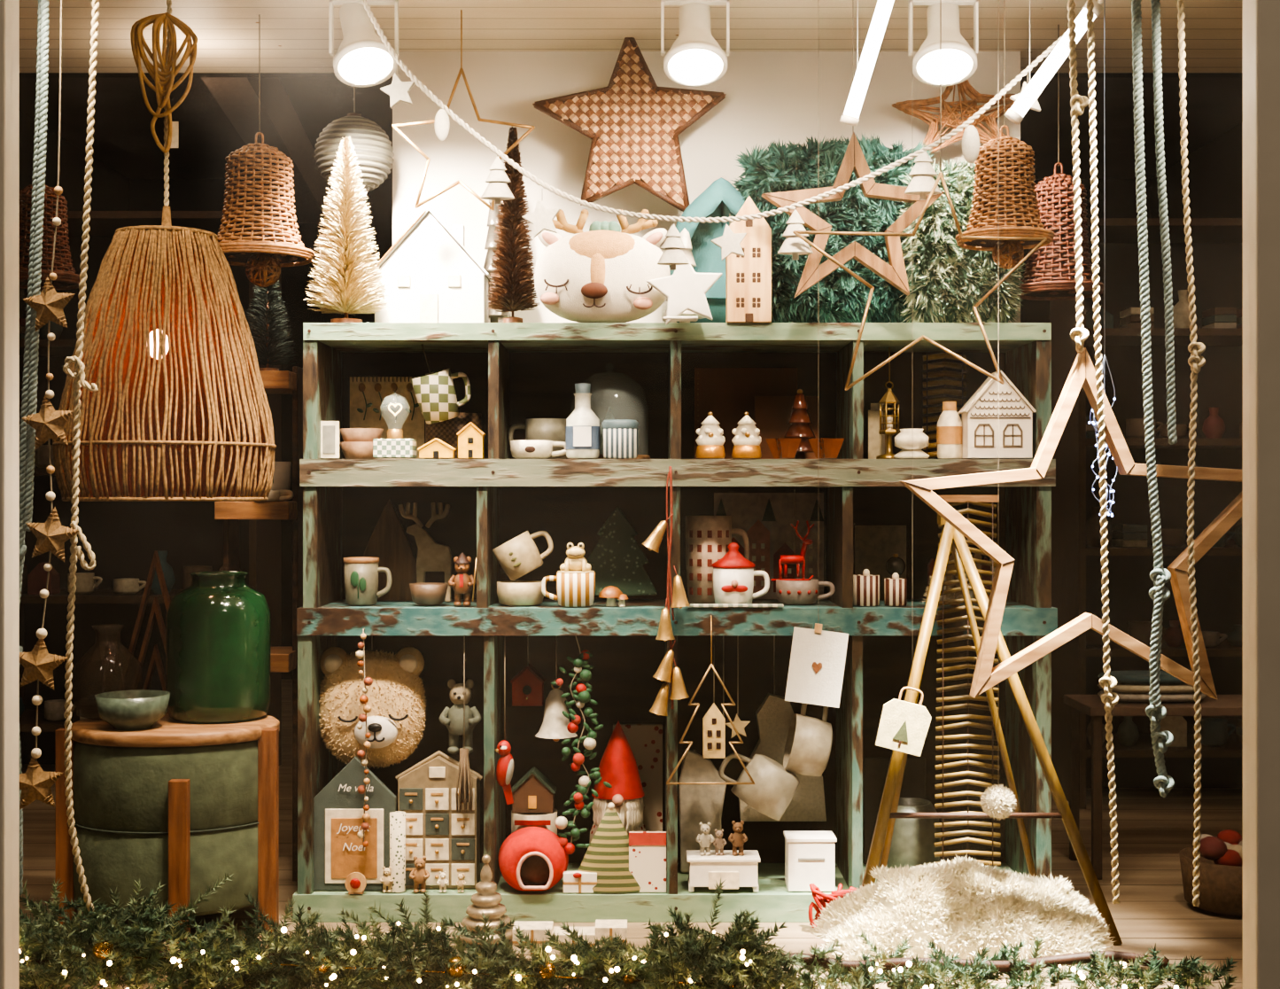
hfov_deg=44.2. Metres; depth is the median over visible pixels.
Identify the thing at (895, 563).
bauble
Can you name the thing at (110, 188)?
wall
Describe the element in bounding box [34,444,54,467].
dishes
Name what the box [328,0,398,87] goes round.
ceiling spotlight
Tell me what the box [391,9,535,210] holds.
star
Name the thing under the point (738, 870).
display box
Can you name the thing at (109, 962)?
fairy lights
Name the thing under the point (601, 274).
cushion
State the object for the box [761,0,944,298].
star
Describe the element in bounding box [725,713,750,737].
star ornament
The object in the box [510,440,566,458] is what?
teacup
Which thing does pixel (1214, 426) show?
dishes
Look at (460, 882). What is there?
figurine
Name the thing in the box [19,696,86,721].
shop merchandise
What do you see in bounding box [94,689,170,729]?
ceramic bowl
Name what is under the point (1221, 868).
basket
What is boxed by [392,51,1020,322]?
wall
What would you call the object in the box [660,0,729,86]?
ceiling spotlight
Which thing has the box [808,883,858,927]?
ribbon
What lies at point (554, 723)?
bell
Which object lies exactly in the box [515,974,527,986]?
fairy lights
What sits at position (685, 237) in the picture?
tree
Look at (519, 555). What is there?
mug
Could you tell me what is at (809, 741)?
mug
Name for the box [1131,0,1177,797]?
rope
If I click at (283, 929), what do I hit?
fairy lights
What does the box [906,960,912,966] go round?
fairy lights
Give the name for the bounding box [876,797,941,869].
pot
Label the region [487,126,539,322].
tree
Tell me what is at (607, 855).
tree
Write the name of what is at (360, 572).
mug
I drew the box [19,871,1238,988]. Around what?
garland
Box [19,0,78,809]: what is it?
garland
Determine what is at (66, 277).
bell
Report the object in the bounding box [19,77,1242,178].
wall
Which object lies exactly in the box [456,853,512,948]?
tree ornament
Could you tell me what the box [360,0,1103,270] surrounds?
garland
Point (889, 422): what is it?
brass lantern
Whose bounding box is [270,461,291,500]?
coffee mug
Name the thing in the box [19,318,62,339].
dishes
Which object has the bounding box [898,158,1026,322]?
tree
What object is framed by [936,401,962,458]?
ceramic bottle
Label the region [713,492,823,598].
panel
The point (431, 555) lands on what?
reindeer figurine
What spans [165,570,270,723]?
glass vase
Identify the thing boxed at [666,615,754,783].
tree ornament
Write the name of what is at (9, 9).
frame
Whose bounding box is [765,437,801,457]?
bowl
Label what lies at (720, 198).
house
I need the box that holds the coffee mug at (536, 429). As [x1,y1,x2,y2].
[508,418,567,458]
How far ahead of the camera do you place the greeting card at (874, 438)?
3.36 m
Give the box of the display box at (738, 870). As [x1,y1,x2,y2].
[685,849,760,892]
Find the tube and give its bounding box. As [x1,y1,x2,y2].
[389,810,405,892]
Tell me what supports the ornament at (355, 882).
on the cubby shelf at (516, 372)
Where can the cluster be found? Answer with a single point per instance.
(1103, 361)
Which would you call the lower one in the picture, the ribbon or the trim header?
the ribbon
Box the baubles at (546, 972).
[92,938,736,987]
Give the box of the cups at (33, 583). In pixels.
[20,550,240,594]
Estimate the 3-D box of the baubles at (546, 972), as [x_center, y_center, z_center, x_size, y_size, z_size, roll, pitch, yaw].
[-0.378,0.789,2.639,1.077,0.090,0.034,0,0,0]
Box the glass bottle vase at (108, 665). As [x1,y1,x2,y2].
[71,623,144,720]
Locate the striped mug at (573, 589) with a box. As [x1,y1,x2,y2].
[541,571,595,606]
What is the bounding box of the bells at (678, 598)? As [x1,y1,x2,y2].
[641,465,690,715]
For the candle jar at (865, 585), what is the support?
on the cubby shelf at (516, 372)
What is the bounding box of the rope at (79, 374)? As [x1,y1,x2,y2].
[62,0,99,915]
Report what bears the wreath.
on the cubby shelf at (516, 372)
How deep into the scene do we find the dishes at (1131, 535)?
4.40 m
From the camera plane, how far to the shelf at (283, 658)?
3.53 m
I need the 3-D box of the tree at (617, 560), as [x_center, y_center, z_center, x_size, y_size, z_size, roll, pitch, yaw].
[-0.048,0.128,3.360,0.170,0.202,0.023,0,0,0]
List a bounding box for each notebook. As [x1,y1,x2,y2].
[349,374,424,458]
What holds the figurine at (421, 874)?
in the cubby shelf at (516, 372)
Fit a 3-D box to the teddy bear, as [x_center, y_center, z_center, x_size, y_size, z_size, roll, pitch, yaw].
[-0.373,0.460,3.262,0.071,0.154,0.071,0,0,-45]
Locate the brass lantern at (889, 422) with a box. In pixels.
[876,347,899,458]
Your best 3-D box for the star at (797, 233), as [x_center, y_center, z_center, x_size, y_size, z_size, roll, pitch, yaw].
[0.521,-0.591,2.930,0.473,0.797,0.006,0,0,0]
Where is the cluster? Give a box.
[1088,0,1117,516]
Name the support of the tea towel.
on the cubby shelf at (516, 372)
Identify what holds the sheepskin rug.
on the floor
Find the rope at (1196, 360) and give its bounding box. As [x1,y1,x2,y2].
[1177,0,1205,906]
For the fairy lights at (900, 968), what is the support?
attached to the garland at (714, 964)
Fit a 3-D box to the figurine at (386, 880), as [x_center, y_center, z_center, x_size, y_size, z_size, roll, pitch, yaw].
[-0.515,0.784,3.207,0.024,0.053,0.024,0,0,-45]
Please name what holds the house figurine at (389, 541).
on the cubby shelf at (516, 372)
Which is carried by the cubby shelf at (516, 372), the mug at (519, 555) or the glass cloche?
the glass cloche
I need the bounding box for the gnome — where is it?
[589,721,645,843]
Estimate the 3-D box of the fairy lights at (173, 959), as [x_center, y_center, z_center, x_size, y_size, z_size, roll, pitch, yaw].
[-0.735,0.775,2.612,0.062,0.062,0.085,0,0,0]
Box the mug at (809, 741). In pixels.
[783,702,832,775]
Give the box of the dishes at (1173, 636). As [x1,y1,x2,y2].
[1086,619,1242,646]
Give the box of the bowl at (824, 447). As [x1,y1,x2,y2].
[807,437,844,457]
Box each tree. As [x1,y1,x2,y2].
[128,550,170,712]
[247,267,298,370]
[304,136,387,322]
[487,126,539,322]
[577,802,640,892]
[586,506,657,601]
[662,228,705,322]
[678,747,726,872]
[783,388,815,458]
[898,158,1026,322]
[922,575,942,601]
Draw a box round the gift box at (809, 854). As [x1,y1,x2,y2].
[783,830,837,891]
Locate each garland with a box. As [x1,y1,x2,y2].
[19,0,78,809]
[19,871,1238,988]
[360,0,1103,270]
[550,635,612,853]
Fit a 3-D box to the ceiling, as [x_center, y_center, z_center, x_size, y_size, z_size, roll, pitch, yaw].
[0.000,-1.020,3.050,4.800,0.060,1.300,0,0,0]
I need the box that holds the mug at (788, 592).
[775,578,835,604]
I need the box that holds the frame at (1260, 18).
[1242,0,1279,988]
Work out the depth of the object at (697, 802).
3.37 m
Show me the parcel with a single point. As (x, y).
(536, 929)
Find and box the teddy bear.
[438,678,480,753]
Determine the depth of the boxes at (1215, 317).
4.40 m
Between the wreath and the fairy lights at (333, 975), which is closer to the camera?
the fairy lights at (333, 975)
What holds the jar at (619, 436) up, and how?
on the cubby shelf at (516, 372)
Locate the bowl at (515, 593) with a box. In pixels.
[496,580,543,605]
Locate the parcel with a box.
[512,919,627,954]
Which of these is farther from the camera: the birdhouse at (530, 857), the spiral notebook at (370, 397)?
the spiral notebook at (370, 397)
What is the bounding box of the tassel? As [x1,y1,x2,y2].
[455,635,473,812]
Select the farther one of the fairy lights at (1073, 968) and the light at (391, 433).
the light at (391, 433)
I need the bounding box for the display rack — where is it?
[19,210,281,765]
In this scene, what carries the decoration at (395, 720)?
on the cubby shelf at (516, 372)
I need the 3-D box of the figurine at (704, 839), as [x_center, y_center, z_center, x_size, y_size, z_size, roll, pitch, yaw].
[0.134,0.706,3.231,0.031,0.067,0.031,0,0,-45]
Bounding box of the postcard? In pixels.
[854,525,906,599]
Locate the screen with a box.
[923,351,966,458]
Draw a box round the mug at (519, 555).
[492,530,553,580]
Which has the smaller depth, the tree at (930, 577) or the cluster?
the cluster
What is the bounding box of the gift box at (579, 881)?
[563,870,597,892]
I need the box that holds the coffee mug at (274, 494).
[266,488,293,501]
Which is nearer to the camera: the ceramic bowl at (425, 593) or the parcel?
the parcel
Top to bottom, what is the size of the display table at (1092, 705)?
0.390 m
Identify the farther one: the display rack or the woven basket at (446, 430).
the display rack
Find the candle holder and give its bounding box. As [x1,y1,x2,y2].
[893,428,929,458]
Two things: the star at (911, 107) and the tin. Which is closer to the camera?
the tin
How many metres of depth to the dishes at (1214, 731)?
4.40 m
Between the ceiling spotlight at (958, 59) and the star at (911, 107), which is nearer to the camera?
the ceiling spotlight at (958, 59)
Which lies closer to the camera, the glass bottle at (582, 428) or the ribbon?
the ribbon
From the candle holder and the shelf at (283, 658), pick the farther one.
the shelf at (283, 658)
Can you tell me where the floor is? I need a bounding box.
[19,679,1242,988]
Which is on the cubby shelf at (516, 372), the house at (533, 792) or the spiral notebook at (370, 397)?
the spiral notebook at (370, 397)
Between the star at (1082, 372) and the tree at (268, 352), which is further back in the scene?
the tree at (268, 352)
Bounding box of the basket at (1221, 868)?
[1179,829,1242,915]
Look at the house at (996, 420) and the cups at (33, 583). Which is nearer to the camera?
the house at (996, 420)
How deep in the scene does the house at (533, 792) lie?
3.31 m
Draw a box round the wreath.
[730,133,935,322]
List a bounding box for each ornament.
[344,871,366,893]
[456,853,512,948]
[481,199,510,322]
[495,635,513,804]
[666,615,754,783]
[702,635,725,758]
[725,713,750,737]
[771,519,814,581]
[980,783,1016,820]
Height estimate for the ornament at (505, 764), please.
0.346 m
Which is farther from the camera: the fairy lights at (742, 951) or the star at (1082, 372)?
the star at (1082, 372)
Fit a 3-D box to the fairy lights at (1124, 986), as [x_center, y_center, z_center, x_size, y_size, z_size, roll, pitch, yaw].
[0.801,0.784,2.612,0.036,0.043,0.085,0,0,0]
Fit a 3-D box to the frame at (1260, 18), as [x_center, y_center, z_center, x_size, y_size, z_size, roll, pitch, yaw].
[0.993,-0.057,2.410,0.122,1.950,0.060,0,0,0]
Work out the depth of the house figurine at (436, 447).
3.22 m
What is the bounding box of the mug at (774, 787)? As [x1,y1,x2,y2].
[718,635,799,820]
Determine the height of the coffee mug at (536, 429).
0.088 m
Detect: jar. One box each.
[601,418,638,458]
[853,568,879,605]
[884,572,907,605]
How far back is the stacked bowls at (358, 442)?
3.28 m
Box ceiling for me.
[19,0,1242,72]
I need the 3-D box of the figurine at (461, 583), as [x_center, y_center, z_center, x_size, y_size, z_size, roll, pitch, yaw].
[-0.362,0.174,3.228,0.063,0.112,0.042,0,0,0]
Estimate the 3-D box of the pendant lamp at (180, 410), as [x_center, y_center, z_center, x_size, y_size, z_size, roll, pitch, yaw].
[-0.926,-0.487,3.080,0.419,1.000,0.419,0,0,-19]
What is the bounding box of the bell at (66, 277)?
[19,184,80,289]
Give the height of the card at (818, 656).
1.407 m
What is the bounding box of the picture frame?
[320,420,339,457]
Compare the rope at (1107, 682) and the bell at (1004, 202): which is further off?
the bell at (1004, 202)
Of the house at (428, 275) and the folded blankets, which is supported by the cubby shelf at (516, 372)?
the house at (428, 275)
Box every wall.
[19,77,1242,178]
[19,111,129,210]
[129,178,1150,679]
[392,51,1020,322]
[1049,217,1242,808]
[1150,122,1242,217]
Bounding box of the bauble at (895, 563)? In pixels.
[885,553,905,574]
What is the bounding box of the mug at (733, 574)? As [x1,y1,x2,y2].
[711,542,769,603]
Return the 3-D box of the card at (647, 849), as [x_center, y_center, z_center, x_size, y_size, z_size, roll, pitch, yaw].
[0.015,0.748,3.209,0.076,0.123,0.005,0,0,0]
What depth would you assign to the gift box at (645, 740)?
3.42 m
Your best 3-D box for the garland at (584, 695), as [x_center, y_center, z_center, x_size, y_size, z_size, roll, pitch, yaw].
[-0.122,0.514,3.231,0.129,0.448,0.032,0,0,0]
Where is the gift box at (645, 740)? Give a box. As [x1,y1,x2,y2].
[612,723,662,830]
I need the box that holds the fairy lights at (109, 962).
[54,953,128,988]
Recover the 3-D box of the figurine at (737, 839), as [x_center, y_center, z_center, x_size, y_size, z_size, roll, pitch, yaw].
[0.201,0.705,3.231,0.033,0.071,0.033,0,0,-45]
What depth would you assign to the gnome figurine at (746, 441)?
3.22 m
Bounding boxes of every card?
[628,830,666,892]
[784,622,848,707]
[868,410,882,458]
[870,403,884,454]
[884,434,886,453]
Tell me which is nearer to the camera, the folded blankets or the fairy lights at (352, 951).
the fairy lights at (352, 951)
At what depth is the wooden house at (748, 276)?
3.19 m
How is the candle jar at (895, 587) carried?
on the cubby shelf at (516, 372)
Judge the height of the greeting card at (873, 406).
0.122 m
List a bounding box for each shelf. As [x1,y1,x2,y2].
[214,365,302,881]
[292,322,1057,922]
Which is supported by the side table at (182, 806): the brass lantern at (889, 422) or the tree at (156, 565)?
the tree at (156, 565)
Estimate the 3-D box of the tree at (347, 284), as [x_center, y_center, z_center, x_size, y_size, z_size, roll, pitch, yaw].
[-0.608,-0.545,3.259,0.171,0.392,0.172,0,0,-11]
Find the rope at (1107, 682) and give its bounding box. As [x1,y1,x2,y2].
[1086,0,1119,903]
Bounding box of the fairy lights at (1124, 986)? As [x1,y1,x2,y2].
[1119,961,1142,988]
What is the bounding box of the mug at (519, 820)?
[511,807,557,834]
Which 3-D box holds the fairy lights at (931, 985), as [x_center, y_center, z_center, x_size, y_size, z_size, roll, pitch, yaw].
[0.470,0.803,2.612,0.016,0.006,0.085,0,0,0]
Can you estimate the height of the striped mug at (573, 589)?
0.069 m
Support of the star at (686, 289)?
on the cubby shelf at (516, 372)
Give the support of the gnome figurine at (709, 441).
on the cubby shelf at (516, 372)
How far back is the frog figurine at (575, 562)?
3.21 m
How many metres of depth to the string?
3.18 m
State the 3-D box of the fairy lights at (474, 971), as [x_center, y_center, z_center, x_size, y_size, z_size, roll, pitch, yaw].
[-0.279,0.791,2.612,0.072,0.030,0.085,0,0,0]
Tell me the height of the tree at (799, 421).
0.148 m
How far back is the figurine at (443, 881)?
3.21 m
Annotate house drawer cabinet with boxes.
[395,750,482,888]
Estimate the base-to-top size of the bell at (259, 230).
0.562 m
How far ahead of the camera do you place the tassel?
3.21 m
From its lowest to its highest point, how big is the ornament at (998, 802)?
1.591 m
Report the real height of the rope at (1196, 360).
1.697 m
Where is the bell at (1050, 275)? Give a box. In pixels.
[1017,24,1103,300]
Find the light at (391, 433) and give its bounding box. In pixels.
[387,403,403,438]
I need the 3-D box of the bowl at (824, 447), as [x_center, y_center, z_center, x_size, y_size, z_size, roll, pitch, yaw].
[0.382,-0.095,3.240,0.073,0.040,0.076,0,0,0]
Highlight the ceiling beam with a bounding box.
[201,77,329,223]
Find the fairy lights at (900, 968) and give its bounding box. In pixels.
[868,960,907,988]
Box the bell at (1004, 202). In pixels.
[955,0,1054,269]
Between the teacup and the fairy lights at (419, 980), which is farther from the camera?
the teacup
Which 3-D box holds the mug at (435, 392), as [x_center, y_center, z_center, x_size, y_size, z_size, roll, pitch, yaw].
[-0.423,-0.230,3.295,0.116,0.166,0.085,0,0,-33]
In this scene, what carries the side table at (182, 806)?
on the floor
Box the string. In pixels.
[355,628,372,850]
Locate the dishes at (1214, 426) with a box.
[1086,407,1242,438]
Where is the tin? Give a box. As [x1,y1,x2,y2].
[372,438,416,457]
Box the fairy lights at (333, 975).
[325,969,337,988]
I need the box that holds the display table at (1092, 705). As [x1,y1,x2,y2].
[1062,694,1242,879]
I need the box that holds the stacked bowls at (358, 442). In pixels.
[339,427,383,458]
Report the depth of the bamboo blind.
3.16 m
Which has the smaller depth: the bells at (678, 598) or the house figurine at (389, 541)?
the bells at (678, 598)
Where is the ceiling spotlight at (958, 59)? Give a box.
[907,0,977,86]
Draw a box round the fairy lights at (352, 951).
[341,934,372,966]
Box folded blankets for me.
[1097,670,1206,701]
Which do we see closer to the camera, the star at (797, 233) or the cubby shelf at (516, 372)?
the star at (797, 233)
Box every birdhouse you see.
[497,826,568,890]
[510,635,545,705]
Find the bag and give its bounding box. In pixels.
[875,686,931,756]
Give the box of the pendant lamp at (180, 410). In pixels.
[52,0,276,501]
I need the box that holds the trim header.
[19,72,1242,77]
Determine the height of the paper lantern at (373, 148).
0.340 m
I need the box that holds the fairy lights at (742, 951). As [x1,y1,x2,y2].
[702,930,771,988]
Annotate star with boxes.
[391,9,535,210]
[532,37,726,211]
[646,251,721,325]
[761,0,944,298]
[792,0,1047,390]
[891,79,1015,153]
[899,347,1242,699]
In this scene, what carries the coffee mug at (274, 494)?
in the shelf at (283, 658)
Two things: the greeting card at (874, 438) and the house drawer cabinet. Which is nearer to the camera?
the house drawer cabinet
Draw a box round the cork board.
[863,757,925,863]
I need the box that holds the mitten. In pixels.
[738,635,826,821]
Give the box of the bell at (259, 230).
[217,14,314,287]
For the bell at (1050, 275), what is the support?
hanging from the ceiling
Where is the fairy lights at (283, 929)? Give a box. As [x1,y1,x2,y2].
[226,926,295,973]
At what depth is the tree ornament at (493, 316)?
3.40 m
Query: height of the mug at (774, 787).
0.391 m
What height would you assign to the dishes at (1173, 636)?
0.073 m
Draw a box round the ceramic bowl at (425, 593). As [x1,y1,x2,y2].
[409,581,448,605]
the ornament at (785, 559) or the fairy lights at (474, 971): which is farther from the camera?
the ornament at (785, 559)
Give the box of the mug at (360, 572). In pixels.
[343,556,392,605]
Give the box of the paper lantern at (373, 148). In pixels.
[314,86,394,192]
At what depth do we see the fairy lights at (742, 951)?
2.60 m
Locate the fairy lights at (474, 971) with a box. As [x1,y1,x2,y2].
[446,969,491,988]
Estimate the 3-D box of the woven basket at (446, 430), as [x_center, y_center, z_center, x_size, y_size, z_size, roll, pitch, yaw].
[-0.401,-0.124,3.390,0.122,0.099,0.122,0,0,0]
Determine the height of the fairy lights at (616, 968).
0.091 m
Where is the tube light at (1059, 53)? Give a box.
[1004,0,1103,124]
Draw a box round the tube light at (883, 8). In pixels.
[839,0,894,126]
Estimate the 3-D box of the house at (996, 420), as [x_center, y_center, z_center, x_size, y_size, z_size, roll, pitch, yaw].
[0.731,-0.163,3.230,0.145,0.177,0.075,0,0,0]
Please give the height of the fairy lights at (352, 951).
0.051 m
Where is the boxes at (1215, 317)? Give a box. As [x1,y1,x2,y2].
[1086,289,1242,327]
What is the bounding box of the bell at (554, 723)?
[535,635,577,741]
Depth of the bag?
3.00 m
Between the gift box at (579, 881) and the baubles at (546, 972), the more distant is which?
the gift box at (579, 881)
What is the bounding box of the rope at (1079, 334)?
[1067,0,1089,352]
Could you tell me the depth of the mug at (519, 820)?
3.30 m
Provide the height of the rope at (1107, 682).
1.692 m
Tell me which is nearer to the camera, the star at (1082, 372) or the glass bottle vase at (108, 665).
the star at (1082, 372)
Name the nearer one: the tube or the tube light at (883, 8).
the tube light at (883, 8)
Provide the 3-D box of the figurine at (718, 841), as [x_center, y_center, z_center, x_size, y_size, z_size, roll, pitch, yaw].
[0.163,0.713,3.232,0.025,0.053,0.024,0,0,-45]
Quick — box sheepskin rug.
[810,853,1115,977]
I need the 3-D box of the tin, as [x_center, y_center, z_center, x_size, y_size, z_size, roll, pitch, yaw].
[-0.504,-0.095,3.240,0.080,0.038,0.062,0,0,0]
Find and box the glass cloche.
[568,407,650,458]
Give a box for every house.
[313,755,396,890]
[374,208,492,322]
[511,766,557,812]
[668,177,744,322]
[725,195,771,322]
[957,370,1036,457]
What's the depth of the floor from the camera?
3.56 m
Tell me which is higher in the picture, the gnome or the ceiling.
the ceiling
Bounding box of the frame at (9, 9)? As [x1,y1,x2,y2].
[0,0,19,988]
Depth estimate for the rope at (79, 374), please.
2.69 m
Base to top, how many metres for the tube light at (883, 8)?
0.309 m
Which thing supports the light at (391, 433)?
on the tin
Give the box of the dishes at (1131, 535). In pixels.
[1086,506,1242,547]
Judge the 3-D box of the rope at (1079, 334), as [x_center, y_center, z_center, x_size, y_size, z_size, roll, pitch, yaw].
[0.764,-0.630,2.756,0.041,0.765,0.022,0,0,0]
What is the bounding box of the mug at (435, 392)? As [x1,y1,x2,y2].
[410,343,471,424]
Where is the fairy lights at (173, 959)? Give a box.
[170,949,209,988]
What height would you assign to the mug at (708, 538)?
0.184 m
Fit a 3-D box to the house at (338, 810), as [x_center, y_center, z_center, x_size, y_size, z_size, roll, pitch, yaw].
[-0.584,0.674,3.225,0.167,0.272,0.027,0,0,0]
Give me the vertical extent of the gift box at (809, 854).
0.108 m
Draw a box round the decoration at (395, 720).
[318,635,426,767]
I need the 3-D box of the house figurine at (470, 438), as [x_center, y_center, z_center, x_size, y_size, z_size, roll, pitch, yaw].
[-0.348,-0.111,3.250,0.058,0.074,0.034,0,0,0]
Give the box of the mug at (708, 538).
[685,515,749,603]
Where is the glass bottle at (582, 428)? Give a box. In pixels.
[565,382,600,458]
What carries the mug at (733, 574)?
on the cubby shelf at (516, 372)
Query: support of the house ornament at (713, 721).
hanging from the cubby shelf at (516, 372)
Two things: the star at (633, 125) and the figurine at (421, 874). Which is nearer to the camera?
the figurine at (421, 874)
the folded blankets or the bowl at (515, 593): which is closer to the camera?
the bowl at (515, 593)
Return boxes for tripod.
[861,513,1122,945]
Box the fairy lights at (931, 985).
[923,984,933,988]
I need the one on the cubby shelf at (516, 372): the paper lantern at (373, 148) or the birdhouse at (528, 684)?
the birdhouse at (528, 684)
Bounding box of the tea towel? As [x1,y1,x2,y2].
[687,603,783,606]
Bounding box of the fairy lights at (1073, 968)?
[1057,963,1119,988]
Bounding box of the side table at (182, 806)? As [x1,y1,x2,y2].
[55,712,279,949]
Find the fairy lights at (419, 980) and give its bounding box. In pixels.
[392,921,446,982]
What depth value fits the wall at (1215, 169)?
6.62 m
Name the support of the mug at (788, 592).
on the cubby shelf at (516, 372)
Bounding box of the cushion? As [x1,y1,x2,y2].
[534,209,670,322]
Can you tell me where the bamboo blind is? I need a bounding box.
[933,495,1000,868]
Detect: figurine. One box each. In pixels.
[363,499,416,600]
[379,865,393,892]
[398,502,451,601]
[409,855,429,892]
[417,437,456,457]
[436,870,448,892]
[447,551,476,606]
[455,872,465,892]
[456,422,485,457]
[557,542,594,572]
[598,585,628,605]
[695,411,725,457]
[696,822,714,854]
[712,828,726,854]
[728,820,747,854]
[731,411,761,457]
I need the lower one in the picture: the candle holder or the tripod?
the tripod
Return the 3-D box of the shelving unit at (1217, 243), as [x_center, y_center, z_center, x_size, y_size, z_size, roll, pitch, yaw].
[1.538,0.052,4.505,0.653,1.630,0.314,0,0,0]
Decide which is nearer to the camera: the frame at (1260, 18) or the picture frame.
the frame at (1260, 18)
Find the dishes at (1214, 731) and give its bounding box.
[1086,715,1242,746]
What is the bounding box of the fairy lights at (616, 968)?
[544,931,675,988]

